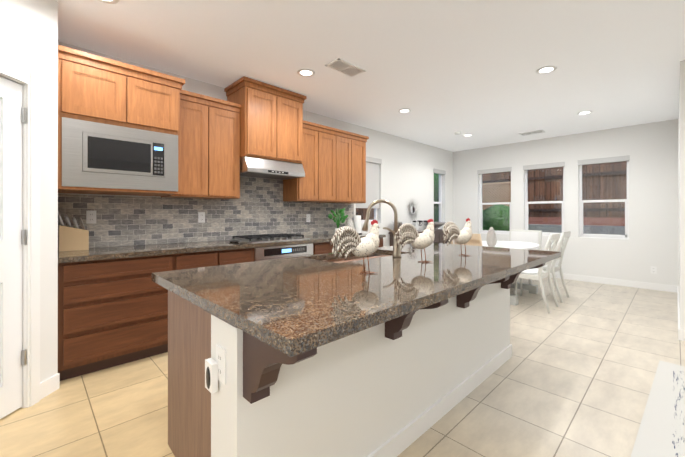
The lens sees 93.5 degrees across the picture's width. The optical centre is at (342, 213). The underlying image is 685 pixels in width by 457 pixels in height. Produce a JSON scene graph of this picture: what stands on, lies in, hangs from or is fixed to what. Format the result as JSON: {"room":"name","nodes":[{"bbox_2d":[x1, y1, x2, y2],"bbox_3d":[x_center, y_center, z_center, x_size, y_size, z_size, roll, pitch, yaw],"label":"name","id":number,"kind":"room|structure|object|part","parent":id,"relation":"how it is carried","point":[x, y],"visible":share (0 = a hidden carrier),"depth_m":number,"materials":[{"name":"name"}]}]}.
{"room":"kitchen","nodes":[
{"label":"kitchen","id":0,"kind":"room"},
{"bbox_2d":[0,0,57,382],"bbox_3d":[-2.098,-0.134,0.624,0.130,2.720,3.300,0,0,1],"label":"wall","id":1,"kind":"structure","parent":0,"point":[29,35],"depth_m":2.18,"materials":[{"name":"white paint"}]},
{"bbox_2d":[0,77,26,418],"bbox_3d":[-2.029,0.201,1.676,0.565,2.028,0.559,0,0,-44],"label":"pantry door","id":2,"kind":"structure","parent":1,"relation":"in","point":[10,247],"depth_m":1.97,"materials":[{"name":"white wood"}]},
{"bbox_3d":[-2.010,0.142,2.040,0.024,1.626,0.020,0,0,1],"label":"pantry door hinge","id":3,"kind":"part","parent":2,"relation":"part of","materials":[{"name":"silver metal"}]},
{"bbox_2d":[0,57,39,407],"bbox_3d":[-2.068,0.157,1.674,0.156,2.140,0.902,0,0,1],"label":"door frame","id":4,"kind":"structure","parent":1,"relation":"attached to","point":[27,80],"depth_m":2.06,"materials":[{"name":"white wood"}]},
{"bbox_2d":[58,49,181,196],"bbox_3d":[-1.960,-0.680,2.823,0.828,0.995,0.630,0,0,-44],"label":"upper cabinet","id":5,"kind":"object","parent":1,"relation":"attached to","point":[88,86],"depth_m":2.55,"materials":[{"name":"brown wood"}]},
{"bbox_2d":[61,116,178,191],"bbox_3d":[-1.855,-0.452,2.716,0.785,0.500,0.335,0,0,-44],"label":"microwave","id":6,"kind":"object","parent":5,"relation":"in","point":[97,156],"depth_m":2.56,"materials":[{"name":"metal"}]},
{"bbox_2d":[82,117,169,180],"bbox_3d":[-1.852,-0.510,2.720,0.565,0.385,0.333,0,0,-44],"label":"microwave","id":7,"kind":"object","parent":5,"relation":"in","point":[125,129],"depth_m":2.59,"materials":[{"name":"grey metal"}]},
{"bbox_2d":[58,41,452,247],"bbox_3d":[-1.141,-0.131,4.168,11.000,2.720,0.160,0,0,-44],"label":"wall","id":8,"kind":"structure","parent":0,"point":[406,168],"depth_m":6.18,"materials":[{"name":"white paint"}]},
{"bbox_2d":[166,93,217,198],"bbox_3d":[-1.609,-0.674,3.359,0.419,1.005,0.347,0,0,-44],"label":"upper cabinet","id":9,"kind":"object","parent":8,"relation":"attached to","point":[199,114],"depth_m":3.28,"materials":[{"name":"brown wood"}]},
{"bbox_2d":[218,101,241,199],"bbox_3d":[-1.402,-0.674,3.560,0.419,1.005,0.347,0,0,-44],"label":"upper cabinet","id":10,"kind":"object","parent":8,"relation":"attached to","point":[229,116],"depth_m":3.50,"materials":[{"name":"brown wood"}]},
{"bbox_2d":[226,77,285,178],"bbox_3d":[-1.035,-0.953,3.811,0.455,0.983,0.497,0,0,-44],"label":"upper cabinet","id":11,"kind":"object","parent":8,"relation":"attached to","point":[263,106],"depth_m":3.65,"materials":[{"name":"brown wood"}]},
{"bbox_2d":[266,90,305,180],"bbox_3d":[-0.801,-0.952,4.037,0.455,0.983,0.497,0,0,-44],"label":"upper cabinet","id":12,"kind":"object","parent":8,"relation":"attached to","point":[295,124],"depth_m":3.96,"materials":[{"name":"brown wood"}]},
{"bbox_2d":[227,156,304,179],"bbox_3d":[-0.916,-0.544,3.921,0.776,0.174,0.502,0,0,-44],"label":"range hood","id":13,"kind":"object","parent":12,"relation":"attached to","point":[267,167],"depth_m":3.75,"materials":[{"name":"metal"}]},
{"bbox_2d":[283,121,321,201],"bbox_3d":[-0.545,-0.673,4.389,0.402,1.005,0.347,0,0,-44],"label":"upper cabinet","id":14,"kind":"object","parent":8,"relation":"attached to","point":[309,189],"depth_m":4.29,"materials":[{"name":"brown wood"}]},
{"bbox_2d":[314,125,341,202],"bbox_3d":[-0.328,-0.673,4.599,0.449,1.005,0.347,0,0,-44],"label":"upper cabinet","id":15,"kind":"object","parent":8,"relation":"attached to","point":[331,138],"depth_m":4.54,"materials":[{"name":"brown wood"}]},
{"bbox_2d":[342,133,353,203],"bbox_3d":[-0.098,-0.672,4.821,0.439,1.005,0.347,0,0,-44],"label":"upper cabinet","id":16,"kind":"object","parent":8,"relation":"attached to","point":[347,138],"depth_m":4.76,"materials":[{"name":"brown wood"}]},
{"bbox_2d":[354,133,368,203],"bbox_3d":[0.114,-0.672,5.027,0.401,1.005,0.347,0,0,-44],"label":"upper cabinet","id":17,"kind":"object","parent":8,"relation":"attached to","point":[359,142],"depth_m":4.94,"materials":[{"name":"brown wood"}]},
{"bbox_2d":[356,156,381,223],"bbox_3d":[0.416,-0.410,5.650,0.680,1.162,0.147,0,0,-44],"label":"kitchen window","id":18,"kind":"structure","parent":8,"relation":"in","point":[372,179],"depth_m":5.70,"materials":[{"name":"white plastic"}]},
{"bbox_2d":[405,197,417,221],"bbox_3d":[1.421,-0.088,6.525,0.540,0.540,0.014,0,0,-44],"label":"sunburst mirror","id":19,"kind":"object","parent":8,"relation":"attached to","point":[412,209],"visible":1,"depth_m":6.51,"materials":[{"name":"white plastic"}]},
{"bbox_2d":[433,169,445,228],"bbox_3d":[2.148,-0.303,7.327,0.520,1.392,0.147,0,0,-44],"label":"window","id":20,"kind":"structure","parent":8,"relation":"in","point":[439,172],"depth_m":7.47,"materials":[{"name":"white plastic"}]},
{"bbox_2d":[433,169,445,174],"bbox_3d":[2.174,-0.956,7.300,0.520,0.087,0.072,0,0,-44],"label":"blind","id":21,"kind":"object","parent":20,"relation":"attached to","point":[436,171],"depth_m":7.27,"materials":[{"name":"grey fabric"}]},
{"bbox_2d":[0,277,684,456],"bbox_3d":[1.696,1.266,1.235,11.000,0.080,8.600,0,0,-44],"label":"floor","id":22,"kind":"structure","parent":0,"point":[574,375],"depth_m":2.16,"materials":[{"name":"tile"}]},
{"bbox_2d":[58,256,173,380],"bbox_3d":[-1.977,0.789,2.785,0.753,0.877,0.658,0,0,-44],"label":"base cabinet","id":23,"kind":"object","parent":22,"relation":"on","point":[112,306],"depth_m":2.51,"materials":[{"name":"brown wood"}]},
{"bbox_2d":[58,232,366,263],"bbox_3d":[-0.909,0.329,3.800,3.698,0.041,0.668,0,0,-44],"label":"countertop","id":24,"kind":"structure","parent":23,"relation":"on","point":[124,251],"depth_m":3.05,"materials":[{"name":"brown stone"}]},
{"bbox_2d":[58,211,88,251],"bbox_3d":[-2.285,0.141,2.726,0.209,0.331,0.121,0,0,-44],"label":"knife block","id":25,"kind":"object","parent":24,"relation":"on","point":[71,238],"visible":0.98,"depth_m":2.69,"materials":[{"name":"brown wood"}]},
{"bbox_2d":[58,176,353,249],"bbox_3d":[-1.145,-0.076,4.044,3.698,0.768,0.009,0,0,-44],"label":"backsplash","id":26,"kind":"structure","parent":24,"relation":"attached to","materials":[{"name":"grey tile"}]},
{"bbox_2d":[86,211,95,223],"bbox_3d":[-2.282,0.028,2.930,0.072,0.118,0.008,0,0,-44],"label":"outlet","id":27,"kind":"object","parent":26,"relation":"attached to","point":[90,215],"depth_m":2.92,"materials":[{"name":"white plastic"}]},
{"bbox_2d":[198,212,204,222],"bbox_3d":[-1.578,0.039,3.612,0.072,0.118,0.008,0,0,-44],"label":"outlet","id":28,"kind":"object","parent":26,"relation":"attached to","point":[201,215],"depth_m":3.61,"materials":[{"name":"white plastic"}]},
{"bbox_2d":[306,214,309,221],"bbox_3d":[-0.493,0.060,4.662,0.072,0.118,0.008,0,0,-44],"label":"outlet","id":29,"kind":"object","parent":26,"relation":"attached to","point":[307,215],"depth_m":4.65,"materials":[{"name":"white plastic"}]},
{"bbox_2d":[230,233,309,243],"bbox_3d":[-0.857,0.283,3.859,0.770,0.051,0.520,0,0,-44],"label":"cooktop","id":30,"kind":"object","parent":24,"relation":"in","point":[263,238],"depth_m":3.75,"materials":[{"name":"metal"}]},
{"bbox_2d":[354,212,361,233],"bbox_3d":[0.230,0.141,5.022,0.150,0.337,0.150,0,0,-44],"label":"paper towel","id":31,"kind":"object","parent":24,"relation":"on","point":[357,221],"visible":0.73,"depth_m":4.97,"materials":[{"name":"white paper"}]},
{"bbox_3d":[0.021,0.303,4.736,0.363,0.012,0.261,0,0,-44],"label":"tray","id":32,"kind":"object","parent":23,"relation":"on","visible":0},
{"bbox_2d":[328,208,347,231],"bbox_3d":[-0.064,0.101,4.726,0.286,0.403,0.279,0,0,-44],"label":"potted plant","id":33,"kind":"object","parent":32,"relation":"on","point":[340,212],"visible":0.96,"depth_m":4.71,"materials":[{"name":"green plant"}]},
{"bbox_2d":[345,218,354,228],"bbox_3d":[0.106,0.178,4.748,0.150,0.250,0.150,0,0,-44],"label":"textured vase","id":34,"kind":"object","parent":32,"relation":"on","point":[349,223],"visible":0.6,"depth_m":4.71,"materials":[{"name":"white ceramic"}]},
{"bbox_2d":[174,252,229,269],"bbox_3d":[-1.536,0.789,3.212,0.475,0.877,0.658,0,0,-44],"label":"base cabinet","id":35,"kind":"object","parent":22,"relation":"on","point":[184,260],"depth_m":2.98,"materials":[{"name":"brown wood"}]},
{"bbox_2d":[230,248,261,263],"bbox_3d":[-1.288,0.790,3.453,0.496,0.877,0.658,0,0,-44],"label":"base cabinet","id":36,"kind":"object","parent":22,"relation":"on","point":[237,255],"depth_m":3.29,"materials":[{"name":"brown wood"}]},
{"bbox_2d":[262,244,313,259],"bbox_3d":[-0.857,0.790,3.870,0.704,0.877,0.658,0,0,-44],"label":"oven","id":37,"kind":"object","parent":22,"relation":"on","point":[283,250],"depth_m":3.64,"materials":[{"name":"silver metal"}]},
{"bbox_2d":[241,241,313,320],"bbox_3d":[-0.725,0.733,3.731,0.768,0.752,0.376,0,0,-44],"label":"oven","id":38,"kind":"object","parent":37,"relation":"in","point":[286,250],"depth_m":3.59,"materials":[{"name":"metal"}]},
{"bbox_2d":[314,240,344,254],"bbox_3d":[-0.399,0.791,4.313,0.570,0.877,0.658,0,0,-44],"label":"base cabinet","id":39,"kind":"object","parent":22,"relation":"on","point":[318,248],"depth_m":4.02,"materials":[{"name":"brown wood"}]},
{"bbox_2d":[168,251,544,456],"bbox_3d":[0.360,0.788,2.118,2.496,0.879,1.158,0,0,-44],"label":"kitchen island","id":40,"kind":"object","parent":22,"relation":"on","point":[397,352],"depth_m":1.43,"materials":[{"name":"white paint"}]},
{"bbox_2d":[205,344,225,393],"bbox_3d":[-0.448,0.546,1.135,0.112,0.159,0.033,0,0,43],"label":"outlet","id":41,"kind":"object","parent":40,"relation":"attached to","point":[215,371],"depth_m":1.13,"materials":[{"name":"white plastic"}]},
{"bbox_2d":[152,256,463,358],"bbox_3d":[-0.227,0.336,1.552,0.925,0.058,1.250,0,0,-44],"label":"island countertop","id":42,"kind":"structure","parent":40,"relation":"on","point":[298,305],"depth_m":1.23,"materials":[{"name":"brown stone"}]},
{"bbox_2d":[330,220,379,273],"bbox_3d":[0.082,0.167,1.622,0.314,0.276,0.100,0,0,-44],"label":"rooster","id":43,"kind":"object","parent":42,"relation":"on","point":[367,245],"visible":1,"depth_m":1.59,"materials":[{"name":"white ceramic"}]},
{"bbox_2d":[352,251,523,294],"bbox_3d":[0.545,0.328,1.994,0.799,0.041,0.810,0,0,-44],"label":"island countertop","id":44,"kind":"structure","parent":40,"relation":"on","point":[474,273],"depth_m":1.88,"materials":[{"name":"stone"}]},
{"bbox_2d":[383,227,403,258],"bbox_3d":[0.355,0.200,2.285,0.130,0.213,0.085,0,0,-44],"label":"faucet","id":45,"kind":"object","parent":44,"relation":"on","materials":[{"name":"silver metal"}]},
{"bbox_2d":[394,219,434,262],"bbox_3d":[0.462,0.167,2.018,0.308,0.276,0.143,0,0,-44],"label":"rooster","id":46,"kind":"object","parent":44,"relation":"on","point":[407,233],"visible":1,"depth_m":1.99,"materials":[{"name":"white ceramic"}]},
{"bbox_2d":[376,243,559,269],"bbox_3d":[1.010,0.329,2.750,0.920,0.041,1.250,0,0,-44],"label":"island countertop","id":47,"kind":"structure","parent":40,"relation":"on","point":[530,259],"depth_m":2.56,"materials":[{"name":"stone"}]},
{"bbox_2d":[442,218,471,255],"bbox_3d":[0.847,0.167,2.343,0.308,0.276,0.117,0,0,-44],"label":"rooster","id":48,"kind":"object","parent":47,"relation":"on","point":[451,231],"visible":0.98,"depth_m":2.32,"materials":[{"name":"white ceramic"}]},
{"bbox_2d":[379,236,385,246],"bbox_3d":[0.215,0.791,4.908,0.520,0.877,0.658,0,0,-44],"label":"base cabinet","id":49,"kind":"object","parent":22,"relation":"on","point":[380,237],"depth_m":4.80,"materials":[{"name":"brown wood"}]},
{"bbox_2d":[389,229,450,245],"bbox_3d":[1.602,0.782,6.379,1.660,0.900,0.438,0,0,-44],"label":"buffet","id":50,"kind":"object","parent":22,"relation":"on","point":[439,234],"visible":0.12,"depth_m":6.38,"materials":[{"name":"brown wood"}]},
{"bbox_2d":[427,222,445,229],"bbox_3d":[1.941,0.251,6.706,0.400,0.160,0.400,0,0,-44],"label":"decorative bowl","id":51,"kind":"object","parent":50,"relation":"on","point":[437,224],"visible":0.73,"depth_m":6.57,"materials":[{"name":"grey"}]},
{"bbox_2d":[451,234,481,245],"bbox_3d":[1.800,0.744,4.426,0.574,0.979,0.460,0,0,-44],"label":"dining chair","id":52,"kind":"object","parent":22,"relation":"on","point":[475,240],"visible":0.04,"depth_m":4.17,"materials":[{"name":"beige wood"}]},
{"bbox_2d":[482,241,538,305],"bbox_3d":[2.393,0.850,4.972,1.700,0.760,1.040,0,0,-44],"label":"dining table","id":53,"kind":"object","parent":22,"relation":"on","point":[532,289],"visible":0.27,"depth_m":4.96,"materials":[{"name":"white"}]},
{"bbox_2d":[486,227,496,246],"bbox_3d":[2.104,0.329,4.553,0.136,0.280,0.136,0,0,-44],"label":"vase","id":54,"kind":"object","parent":53,"relation":"on","point":[491,239],"visible":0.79,"depth_m":4.51,"materials":[{"name":"white ceramic"}]},
{"bbox_2d":[509,230,541,283],"bbox_3d":[3.160,0.763,5.714,0.593,0.942,0.520,0,0,-44],"label":"chair","id":55,"kind":"object","parent":22,"relation":"on","point":[533,236],"visible":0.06,"depth_m":5.81,"materials":[{"name":"white painted wood"}]},
{"bbox_2d":[515,233,559,312],"bbox_3d":[2.529,0.744,4.315,0.460,0.979,0.574,0,0,-44],"label":"dining chair","id":56,"kind":"object","parent":22,"relation":"on","point":[539,274],"visible":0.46,"depth_m":4.17,"materials":[{"name":"white painted wood"}]},
{"bbox_2d":[520,231,570,302],"bbox_3d":[3.011,0.745,4.795,0.460,0.979,0.574,0,0,-44],"label":"dining chair","id":57,"kind":"object","parent":22,"relation":"on","point":[561,244],"visible":0.69,"depth_m":4.64,"materials":[{"name":"white painted wood"}]},
{"bbox_2d":[631,361,684,456],"bbox_3d":[2.148,1.220,0.914,3.157,0.010,2.107,0,0,-44],"label":"rug","id":58,"kind":"object","parent":22,"relation":"on","point":[661,431],"visible":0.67,"depth_m":1.92,"materials":[{"name":"white fabric"}]},
{"bbox_2d":[55,0,684,151],"bbox_3d":[1.696,-1.534,1.238,11.000,0.080,8.600,0,0,-44],"label":"ceiling","id":59,"kind":"structure","parent":0,"point":[443,71],"depth_m":3.02,"materials":[{"name":"white paint"}]},
{"bbox_2d":[97,0,118,3],"bbox_3d":[-1.630,-1.488,2.243,0.107,0.008,0.102,0,0,-44],"label":"recessed light","id":60,"kind":"object","parent":59,"relation":"in","point":[104,1],"depth_m":2.25,"materials":[{"name":"white"}]},
{"bbox_2d":[297,69,314,76],"bbox_3d":[-0.383,-1.487,3.388,0.180,0.008,0.187,0,0,-44],"label":"recessed light","id":61,"kind":"object","parent":59,"relation":"in","point":[310,72],"depth_m":3.39,"materials":[{"name":"white"}]},
{"bbox_2d":[325,58,364,76],"bbox_3d":[0.032,-1.485,3.288,0.380,0.012,0.200,0,0,-44],"label":"ceiling vent","id":62,"kind":"object","parent":59,"relation":"in","point":[344,67],"depth_m":3.27,"materials":[{"name":"white metal"}]},
{"bbox_2d":[398,109,410,112],"bbox_3d":[0.889,-1.486,4.638,0.185,0.008,0.179,0,0,-44],"label":"recessed light","id":63,"kind":"object","parent":59,"relation":"in","point":[401,110],"depth_m":4.63,"materials":[{"name":"white"}]},
{"bbox_2d":[519,130,544,135],"bbox_3d":[3.469,-1.482,5.905,0.200,0.012,0.380,0,0,-44],"label":"ceiling vent","id":64,"kind":"object","parent":59,"relation":"in","point":[539,131],"depth_m":5.90,"materials":[{"name":"white metal"}]},
{"bbox_2d":[536,66,556,73],"bbox_3d":[2.100,-1.487,3.322,0.193,0.008,0.175,0,0,-44],"label":"recessed light","id":65,"kind":"object","parent":59,"relation":"in","point":[547,69],"depth_m":3.32,"materials":[{"name":"white"}]},
{"bbox_2d":[577,111,592,114],"bbox_3d":[3.555,-1.485,4.730,0.194,0.008,0.181,0,0,-44],"label":"recessed light","id":66,"kind":"object","parent":59,"relation":"in","point":[584,112],"depth_m":4.72,"materials":[{"name":"white"}]},
{"bbox_2d":[453,119,678,285],"bbox_3d":[5.594,-0.130,4.801,0.160,2.720,8.300,0,0,-44],"label":"wall","id":67,"kind":"structure","parent":0,"point":[651,149],"depth_m":5.65,"materials":[{"name":"white paint"}]},
{"bbox_2d":[477,167,511,233],"bbox_3d":[3.355,-0.279,7.088,0.147,1.422,0.720,0,0,-44],"label":"window","id":68,"kind":"structure","parent":67,"relation":"in","point":[495,170],"depth_m":7.13,"materials":[{"name":"white plastic"}]},
{"bbox_2d":[477,167,511,174],"bbox_3d":[3.328,-0.946,7.062,0.072,0.087,0.720,0,0,-44],"label":"blind","id":69,"kind":"object","parent":68,"relation":"attached to","point":[507,169],"depth_m":7.03,"materials":[{"name":"grey fabric"}]},
{"bbox_2d":[523,162,564,235],"bbox_3d":[4.009,-0.279,6.412,0.147,1.422,0.720,0,0,-44],"label":"window","id":70,"kind":"structure","parent":67,"relation":"in","point":[526,168],"depth_m":6.43,"materials":[{"name":"white plastic"}]},
{"bbox_2d":[523,162,564,170],"bbox_3d":[3.982,-0.947,6.387,0.072,0.087,0.720,0,0,-44],"label":"blind","id":71,"kind":"object","parent":70,"relation":"attached to","point":[558,164],"depth_m":6.34,"materials":[{"name":"grey fabric"}]},
{"bbox_2d":[578,155,629,238],"bbox_3d":[4.649,-0.280,5.751,0.147,1.422,0.720,0,0,-44],"label":"window","id":72,"kind":"structure","parent":67,"relation":"in","point":[597,161],"depth_m":5.75,"materials":[{"name":"white plastic"}]},
{"bbox_2d":[578,155,629,165],"bbox_3d":[4.622,-0.948,5.726,0.072,0.087,0.720,0,0,-44],"label":"blind","id":73,"kind":"object","parent":72,"relation":"attached to","point":[619,158],"depth_m":5.68,"materials":[{"name":"grey fabric"}]},
{"bbox_2d":[550,272,675,291],"bbox_3d":[3.946,1.179,6.378,0.014,0.105,3.740,0,0,-44],"label":"baseboard","id":74,"kind":"structure","parent":67,"relation":"attached to","point":[653,286],"depth_m":5.53,"materials":[{"name":"white"}]},
{"bbox_2d":[651,266,656,273],"bbox_3d":[5.054,0.911,5.237,0.008,0.118,0.072,0,0,-44],"label":"outlet","id":75,"kind":"object","parent":67,"relation":"attached to","point":[653,269],"depth_m":5.24,"materials":[{"name":"white plastic"}]},
{"bbox_2d":[678,60,684,329],"bbox_3d":[5.860,-0.132,2.456,2.720,2.720,4.560,0,0,-44],"label":"wall","id":76,"kind":"structure","parent":0,"point":[681,181],"depth_m":3.14,"materials":[{"name":"white paint"}]},
{"bbox_2d":[676,286,679,327],"bbox_3d":[4.271,1.177,4.099,2.670,0.105,0.014,0,0,-44],"label":"baseboard","id":77,"kind":"structure","parent":76,"relation":"attached to","point":[677,287],"depth_m":4.05,"materials":[{"name":"white"}]},
{"bbox_2d":[678,327,684,340],"bbox_3d":[4.874,1.174,1.509,0.014,0.105,4.574,0,0,-44],"label":"baseboard","id":78,"kind":"structure","parent":76,"relation":"attached to","point":[681,333],"depth_m":3.13,"materials":[{"name":"white"}]},
{"bbox_3d":[0.000,1.333,5.647,30.700,0.035,19.300,0,0,-44],"label":"ground","id":79,"kind":"structure","parent":0,"visible":0},
{"bbox_2d":[356,161,626,234],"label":"window","id":80,"kind":"structure","parent":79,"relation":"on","point":[593,216],"depth_m":8.69,"materials":[{"name":"wood"}]}
]}

